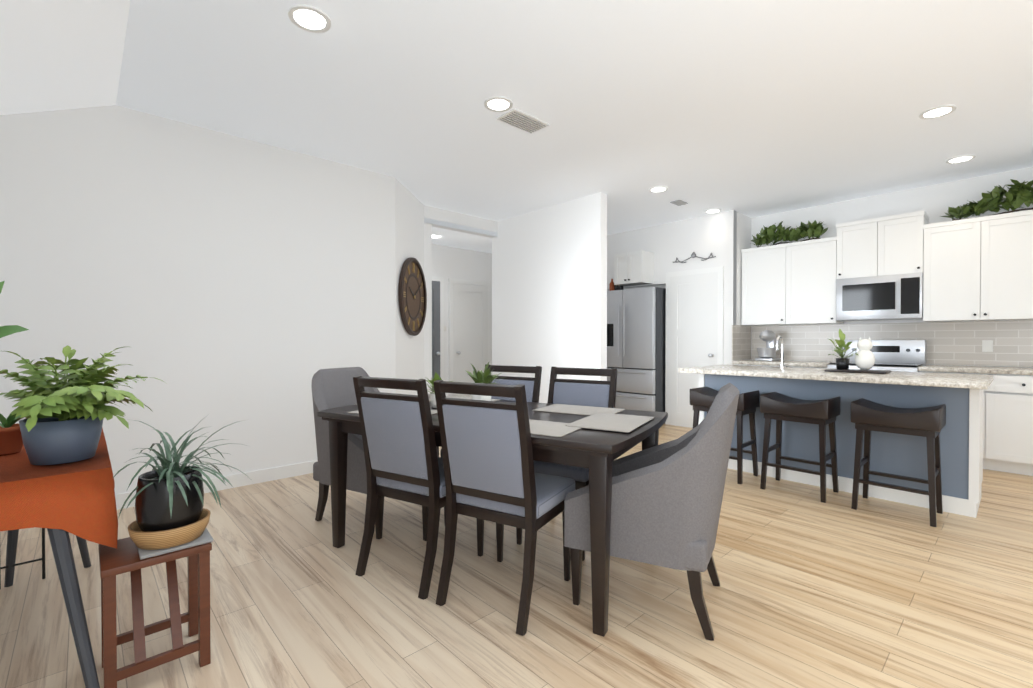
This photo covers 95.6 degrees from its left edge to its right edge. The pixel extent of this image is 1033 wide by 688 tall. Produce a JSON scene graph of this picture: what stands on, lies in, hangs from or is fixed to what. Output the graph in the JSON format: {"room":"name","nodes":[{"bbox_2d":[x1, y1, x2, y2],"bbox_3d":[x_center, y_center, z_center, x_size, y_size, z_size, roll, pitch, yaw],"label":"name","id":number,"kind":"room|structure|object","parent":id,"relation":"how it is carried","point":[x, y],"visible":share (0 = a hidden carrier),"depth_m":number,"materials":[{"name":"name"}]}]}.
{"room":"kitchen","nodes":[
{"label":"kitchen","id":0,"kind":"room"},
{"bbox_2d":[0,423,1032,687],"bbox_3d":[1.427,1.205,2.975,7.620,0.100,10.050,-1,1,-43],"label":"floor","id":1,"kind":"structure","parent":0,"point":[832,591],"depth_m":2.09,"materials":[{"name":"brown wood"}]},
{"bbox_2d":[0,528,99,687],"bbox_3d":[-1.920,0.801,1.820,0.465,0.740,1.391,-1,1,-43],"label":"console table","id":2,"kind":"object","parent":1,"relation":"on","point":[60,542],"visible":0.33,"depth_m":1.51,"materials":[{"name":"grey metal"}]},
{"bbox_2d":[0,428,117,548],"bbox_3d":[-1.995,0.568,1.899,0.540,0.283,1.242,-1,1,-43],"label":"tablecloth","id":3,"kind":"object","parent":2,"relation":"on","point":[77,498],"visible":0.81,"depth_m":1.56,"materials":[{"name":"fabric"}]},
{"bbox_2d":[0,407,23,454],"bbox_3d":[-2.039,0.328,1.900,0.333,0.191,0.312,-1,1,-43],"label":"potted plant","id":4,"kind":"object","parent":3,"relation":"on","point":[11,441],"visible":0.44,"depth_m":1.80,"materials":[{"name":"brown ceramic"}]},
{"bbox_2d":[0,281,28,337],"bbox_3d":[-1.693,0.112,1.417,0.378,0.632,0.213,0,1,25],"label":"potted plant","id":5,"kind":"object","parent":3,"relation":"on","point":[7,330],"visible":1,"depth_m":1.44,"materials":[{"name":"green plant"}]},
{"bbox_2d":[0,345,166,464],"bbox_3d":[-1.637,0.215,1.741,0.536,0.420,0.624,-1,1,-43],"label":"potted plant","id":6,"kind":"object","parent":3,"relation":"on","point":[62,423],"visible":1,"depth_m":1.65,"materials":[{"name":"blue"}]},
{"bbox_2d":[98,537,211,687],"bbox_3d":[-1.316,0.947,1.707,0.304,0.440,0.280,-1,1,-43],"label":"stool","id":7,"kind":"object","parent":1,"relation":"on","point":[124,557],"visible":0.88,"depth_m":1.67,"materials":[{"name":"brown wood"}]},
{"bbox_2d":[111,415,248,559],"bbox_3d":[-1.226,0.494,1.751,0.452,0.462,0.522,-1,1,-43],"label":"potted plant","id":8,"kind":"object","parent":7,"relation":"on","point":[172,514],"visible":1,"depth_m":1.64,"materials":[{"name":"green plant"}]},
{"bbox_2d":[311,367,438,538],"bbox_3d":[-0.972,0.663,3.130,0.688,0.990,0.570,0,1,30],"label":"armchair","id":9,"kind":"object","parent":1,"relation":"on","point":[332,387],"visible":0.38,"depth_m":2.99,"materials":[{"name":"grey fabric"}]},
{"bbox_2d":[353,375,483,599],"bbox_3d":[-0.485,0.661,2.452,0.460,1.008,0.543,0,1,30],"label":"chair","id":10,"kind":"object","parent":1,"relation":"on","point":[403,462],"visible":0.85,"depth_m":2.25,"materials":[{"name":"brown wood"}]},
{"bbox_2d":[440,364,541,538],"bbox_3d":[-0.154,0.655,3.079,0.460,1.008,0.543,0,1,30],"label":"chair","id":11,"kind":"object","parent":1,"relation":"on","point":[532,387],"visible":0.1,"depth_m":3.21,"materials":[{"name":"grey fabric"}]},
{"bbox_2d":[317,394,667,636],"bbox_3d":[-0.144,0.769,2.621,1.790,0.780,0.950,0,1,30],"label":"dining table","id":12,"kind":"object","parent":1,"relation":"on","point":[596,452],"visible":0.54,"depth_m":1.95,"materials":[{"name":"brown wood"}]},
{"bbox_2d":[347,396,499,414],"bbox_3d":[-0.601,0.371,2.881,0.651,0.009,0.887,0,1,29],"label":"placemat","id":13,"kind":"object","parent":12,"relation":"on","point":[432,411],"depth_m":3.06,"materials":[{"name":"grey fabric"}]},
{"bbox_2d":[421,362,503,407],"bbox_3d":[-0.314,0.236,2.735,0.556,0.278,0.351,0,1,30],"label":"potted plant","id":14,"kind":"object","parent":12,"relation":"on","point":[485,377],"visible":0.44,"depth_m":2.67,"materials":[{"name":"green plant"}]},
{"bbox_2d":[433,380,574,635],"bbox_3d":[-0.038,0.663,2.192,0.460,1.008,0.543,0,1,30],"label":"chair","id":15,"kind":"object","parent":1,"relation":"on","point":[490,474],"visible":0.9,"depth_m":2.01,"materials":[{"name":"grey fabric"}]},
{"bbox_2d":[516,367,617,560],"bbox_3d":[0.304,0.657,2.812,0.460,1.008,0.543,0,1,30],"label":"chair","id":16,"kind":"object","parent":1,"relation":"on","point":[594,393],"visible":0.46,"depth_m":2.94,"materials":[{"name":"grey fabric"}]},
{"bbox_2d":[607,287,665,411],"bbox_3d":[1.823,0.157,6.992,0.926,1.880,0.980,-1,1,-43],"label":"refrigerator","id":17,"kind":"object","parent":1,"relation":"on","point":[636,337],"visible":0.65,"depth_m":6.54,"materials":[{"name":"silver metal"}]},
{"bbox_2d":[609,279,623,290],"bbox_3d":[1.499,-0.916,7.027,0.090,0.260,0.233,-1,1,-43],"label":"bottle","id":18,"kind":"object","parent":17,"relation":"on","point":[612,286],"visible":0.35,"depth_m":7.04,"materials":[{"name":"brown glass"}]},
{"bbox_2d":[564,383,739,640],"bbox_3d":[0.645,0.673,2.157,0.688,0.990,0.570,0,1,26],"label":"armchair","id":19,"kind":"object","parent":1,"relation":"on","point":[666,500],"visible":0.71,"depth_m":1.87,"materials":[{"name":"grey fabric"}]},
{"bbox_2d":[690,386,758,483],"bbox_3d":[1.817,0.773,4.103,0.369,0.747,0.470,-1,1,-43],"label":"bar stool","id":20,"kind":"object","parent":1,"relation":"on","point":[702,398],"visible":0.6,"depth_m":4.03,"materials":[{"name":"black wood"}]},
{"bbox_2d":[732,363,767,365],"bbox_3d":[3.102,0.688,5.841,0.625,0.880,0.564,-1,1,-43],"label":"base cabinet","id":21,"kind":"object","parent":1,"relation":"on","point":[750,364],"depth_m":5.66,"materials":[{"name":"white wood"}]},
{"bbox_2d":[768,363,826,368],"bbox_3d":[3.408,0.691,5.511,0.625,0.880,0.564,-1,1,-43],"label":"base cabinet","id":22,"kind":"object","parent":1,"relation":"on","point":[769,364],"depth_m":5.37,"materials":[{"name":"white wood"}]},
{"bbox_2d":[732,359,829,366],"bbox_3d":[3.255,0.230,5.671,0.629,0.040,1.014,-1,1,-43],"label":"countertop","id":23,"kind":"structure","parent":22,"relation":"on","point":[798,363],"depth_m":5.45,"materials":[{"name":"beige stone"}]},
{"bbox_2d":[755,330,780,360],"bbox_3d":[3.125,0.016,5.825,0.342,0.379,0.216,-1,1,-43],"label":"stand mixer","id":24,"kind":"object","parent":23,"relation":"on","point":[768,353],"visible":1,"depth_m":5.74,"materials":[{"name":"silver metal"}]},
{"bbox_2d":[760,392,840,502],"bbox_3d":[2.217,0.777,3.670,0.369,0.747,0.470,-1,1,-43],"label":"bar stool","id":25,"kind":"object","parent":1,"relation":"on","point":[779,408],"visible":1,"depth_m":3.61,"materials":[{"name":"black leather"}]},
{"bbox_2d":[699,376,985,517],"bbox_3d":[2.676,0.705,4.047,0.744,0.880,1.920,-1,1,-43],"label":"kitchen island","id":26,"kind":"object","parent":1,"relation":"on","point":[960,396],"depth_m":3.48,"materials":[{"name":"blue"}]},
{"bbox_2d":[678,364,993,388],"bbox_3d":[2.520,0.246,3.897,0.950,0.040,2.010,-1,1,-43],"label":"island countertop","id":27,"kind":"structure","parent":26,"relation":"on","point":[919,379],"depth_m":3.53,"materials":[{"name":"beige stone"}]},
{"bbox_2d":[824,328,890,373],"bbox_3d":[2.740,0.047,3.782,0.381,0.356,0.425,-1,1,-43],"label":"decor","id":28,"kind":"object","parent":27,"relation":"on","point":[864,359],"visible":1,"depth_m":3.72,"materials":[{"name":"white ceramic"}]},
{"bbox_2d":[827,340,925,371],"bbox_3d":[3.839,0.541,5.006,0.672,1.170,0.748,-1,1,-43],"label":"range","id":29,"kind":"object","parent":1,"relation":"on","point":[902,355],"visible":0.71,"depth_m":5.02,"materials":[{"name":"silver metal"}]},
{"bbox_2d":[851,398,945,526],"bbox_3d":[2.625,0.781,3.230,0.369,0.747,0.470,-1,1,-43],"label":"bar stool","id":30,"kind":"object","parent":1,"relation":"on","point":[868,417],"visible":1,"depth_m":3.17,"materials":[{"name":"black leather"}]},
{"bbox_2d":[919,371,975,373],"bbox_3d":[4.292,0.700,4.556,0.625,0.880,0.519,-1,1,-43],"label":"base cabinet","id":31,"kind":"object","parent":1,"relation":"on","point":[956,372],"depth_m":4.35,"materials":[{"name":"white wood"}]},
{"bbox_2d":[976,371,1032,475],"bbox_3d":[4.587,0.703,4.238,0.625,0.880,0.577,-1,1,-43],"label":"base cabinet","id":32,"kind":"object","parent":1,"relation":"on","point":[1008,420],"depth_m":4.10,"materials":[{"name":"white wood"}]},
{"bbox_2d":[918,365,1032,374],"bbox_3d":[5.373,0.251,3.385,0.629,0.040,3.700,-1,1,-43],"label":"countertop","id":33,"kind":"structure","parent":32,"relation":"on","point":[1023,370],"depth_m":4.34,"materials":[{"name":"beige stone"}]},
{"bbox_2d":[0,105,1032,493],"bbox_3d":[1.427,-0.250,2.962,7.260,2.810,9.690,-1,1,-43],"label":"wall","id":34,"kind":"structure","parent":0,"point":[216,279],"depth_m":3.85,"materials":[{"name":"white paint"}]},
{"bbox_2d":[0,460,317,531],"bbox_3d":[1.218,1.105,2.781,6.450,0.105,9.450,-1,1,-43],"label":"baseboard","id":35,"kind":"structure","parent":34,"relation":"attached to","point":[266,475],"depth_m":3.83,"materials":[{"name":"white"}]},
{"bbox_2d":[398,257,426,335],"bbox_3d":[-1.133,-0.520,5.177,0.045,0.860,0.860,0,1,6],"label":"wall clock","id":36,"kind":"object","parent":34,"relation":"attached to","point":[412,295],"visible":1,"depth_m":5.14,"materials":[{"name":"brown wood"}]},
{"bbox_2d":[432,276,443,391],"bbox_3d":[-1.400,0.062,6.753,0.830,2.115,0.045,-1,1,-43],"label":"door frame","id":37,"kind":"structure","parent":34,"relation":"attached to","point":[437,282],"depth_m":6.95,"materials":[{"name":"white wood"}]},
{"bbox_2d":[448,278,490,396],"bbox_3d":[-0.724,0.056,7.380,0.808,2.115,0.045,-1,1,-43],"label":"door","id":38,"kind":"structure","parent":34,"relation":"attached to","point":[469,301],"depth_m":7.34,"materials":[{"name":"white wood"}]},
{"bbox_2d":[614,250,653,286],"bbox_3d":[1.684,-1.081,6.743,0.341,0.440,0.460,-1,1,-43],"label":"upper cabinet","id":39,"kind":"object","parent":34,"relation":"attached to","point":[635,268],"visible":1,"depth_m":6.62,"materials":[{"name":"white wood"}]},
{"bbox_2d":[673,251,715,262],"bbox_3d":[2.361,-1.165,6.241,0.070,0.142,0.601,-1,1,-43],"label":"scroll","id":40,"kind":"object","parent":34,"relation":"attached to","point":[693,254],"visible":0.98,"depth_m":6.22,"materials":[{"name":"grey metal"}]},
{"bbox_2d":[665,266,723,427],"bbox_3d":[2.363,0.067,6.253,0.033,2.115,0.797,-1,1,-43],"label":"door","id":41,"kind":"structure","parent":34,"relation":"attached to","point":[694,317],"depth_m":6.28,"materials":[{"name":"white wood"}]},
{"bbox_2d":[741,244,780,325],"bbox_3d":[3.217,-0.728,5.928,0.351,0.970,0.573,-1,1,-43],"label":"upper cabinet","id":42,"kind":"object","parent":34,"relation":"attached to","point":[759,264],"depth_m":5.86,"materials":[{"name":"white wood"}]},
{"bbox_2d":[777,237,843,324],"bbox_3d":[3.529,-0.725,5.592,0.351,0.970,0.572,-1,1,-43],"label":"upper cabinet","id":43,"kind":"object","parent":34,"relation":"attached to","point":[806,270],"depth_m":5.48,"materials":[{"name":"white wood"}]},
{"bbox_2d":[750,220,827,246],"bbox_3d":[3.328,-1.379,5.780,0.892,0.300,0.290,1,1,44],"label":"garland","id":44,"kind":"object","parent":43,"relation":"on","point":[767,236],"visible":1,"depth_m":5.74,"materials":[{"name":"green plant"}]},
{"bbox_2d":[836,219,868,278],"bbox_3d":[3.869,-1.036,5.222,0.351,0.620,0.428,-1,1,-43],"label":"upper cabinet","id":45,"kind":"object","parent":34,"relation":"attached to","point":[852,237],"depth_m":5.15,"materials":[{"name":"white wood"}]},
{"bbox_2d":[732,320,1032,366],"bbox_3d":[4.785,0.000,4.058,0.605,0.442,5.490,-1,1,-43],"label":"tile backsplash","id":46,"kind":"structure","parent":34,"relation":"attached to","point":[993,343],"depth_m":4.94,"materials":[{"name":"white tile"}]},
{"bbox_2d":[869,211,928,276],"bbox_3d":[4.082,-1.034,4.991,0.351,0.620,0.428,-1,1,-43],"label":"upper cabinet","id":47,"kind":"object","parent":34,"relation":"attached to","point":[896,242],"depth_m":4.87,"materials":[{"name":"white wood"}]},
{"bbox_2d":[836,272,922,320],"bbox_3d":[3.950,-0.495,5.088,0.414,0.460,0.736,-1,1,-43],"label":"microwave","id":48,"kind":"object","parent":47,"relation":"attached to","point":[893,297],"visible":0.92,"depth_m":4.95,"materials":[{"name":"silver metal"}]},
{"bbox_2d":[923,210,1032,321],"bbox_3d":[4.526,-0.714,4.515,0.351,0.970,0.880,-1,1,-43],"label":"upper cabinet","id":49,"kind":"object","parent":34,"relation":"attached to","point":[976,269],"depth_m":4.42,"materials":[{"name":"white wood"}]},
{"bbox_2d":[942,179,1032,220],"bbox_3d":[4.753,-1.371,4.228,0.307,0.314,1.389,-1,1,-43],"label":"garland","id":50,"kind":"object","parent":49,"relation":"on","point":[1018,194],"visible":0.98,"depth_m":4.41,"materials":[{"name":"green plant"}]},
{"bbox_2d":[0,0,1032,252],"bbox_3d":[1.427,-1.484,2.950,7.620,0.501,10.050,-1,1,-43],"label":"ceiling","id":51,"kind":"structure","parent":0,"point":[752,108],"depth_m":3.01,"materials":[{"name":"white paint"}]},
{"bbox_2d":[288,4,330,32],"bbox_3d":[-1.046,-1.644,2.370,0.199,0.010,0.199,0,1,38],"label":"recessed light","id":52,"kind":"object","parent":51,"relation":"in","point":[311,17],"depth_m":2.36,"materials":[{"name":"white plastic"}]},
{"bbox_2d":[484,96,512,111],"bbox_3d":[-0.125,-1.652,3.228,0.199,0.010,0.199,0,1,38],"label":"recessed light","id":53,"kind":"object","parent":51,"relation":"in","point":[496,103],"depth_m":3.21,"materials":[{"name":"white"}]},
{"bbox_2d":[496,108,549,133],"bbox_3d":[0.050,-1.651,3.483,0.360,0.017,0.200,-1,1,-43],"label":"ceiling vent","id":54,"kind":"object","parent":51,"relation":"in","point":[521,120],"depth_m":3.47,"materials":[{"name":"white metal"}]},
{"bbox_2d":[649,186,667,192],"bbox_3d":[1.533,-1.670,5.058,0.199,0.010,0.199,0,1,23],"label":"recessed light","id":55,"kind":"object","parent":51,"relation":"in","point":[657,189],"depth_m":5.05,"materials":[{"name":"white plastic"}]},
{"bbox_2d":[670,200,687,205],"bbox_3d":[1.927,-1.674,5.550,0.200,0.012,0.120,-1,1,-43],"label":"ceiling vent","id":56,"kind":"object","parent":51,"relation":"in","point":[678,202],"depth_m":5.53,"materials":[{"name":"white metal"}]},
{"bbox_2d":[704,209,721,213],"bbox_3d":[2.481,-1.678,5.911,0.199,0.010,0.199,0,1,41],"label":"recessed light","id":57,"kind":"object","parent":51,"relation":"in","point":[710,211],"depth_m":5.91,"materials":[{"name":"white"}]},
{"bbox_2d":[919,104,956,118],"bbox_3d":[3.002,-1.653,3.338,0.199,0.010,0.199,0,1,38],"label":"recessed light","id":58,"kind":"object","parent":51,"relation":"in","point":[939,111],"depth_m":3.32,"materials":[{"name":"white plastic"}]},
{"bbox_2d":[945,154,975,163],"bbox_3d":[3.993,-1.662,4.211,0.199,0.010,0.199,0,1,23],"label":"recessed light","id":59,"kind":"object","parent":51,"relation":"in","point":[963,158],"depth_m":4.20,"materials":[{"name":"white plastic"}]}
]}

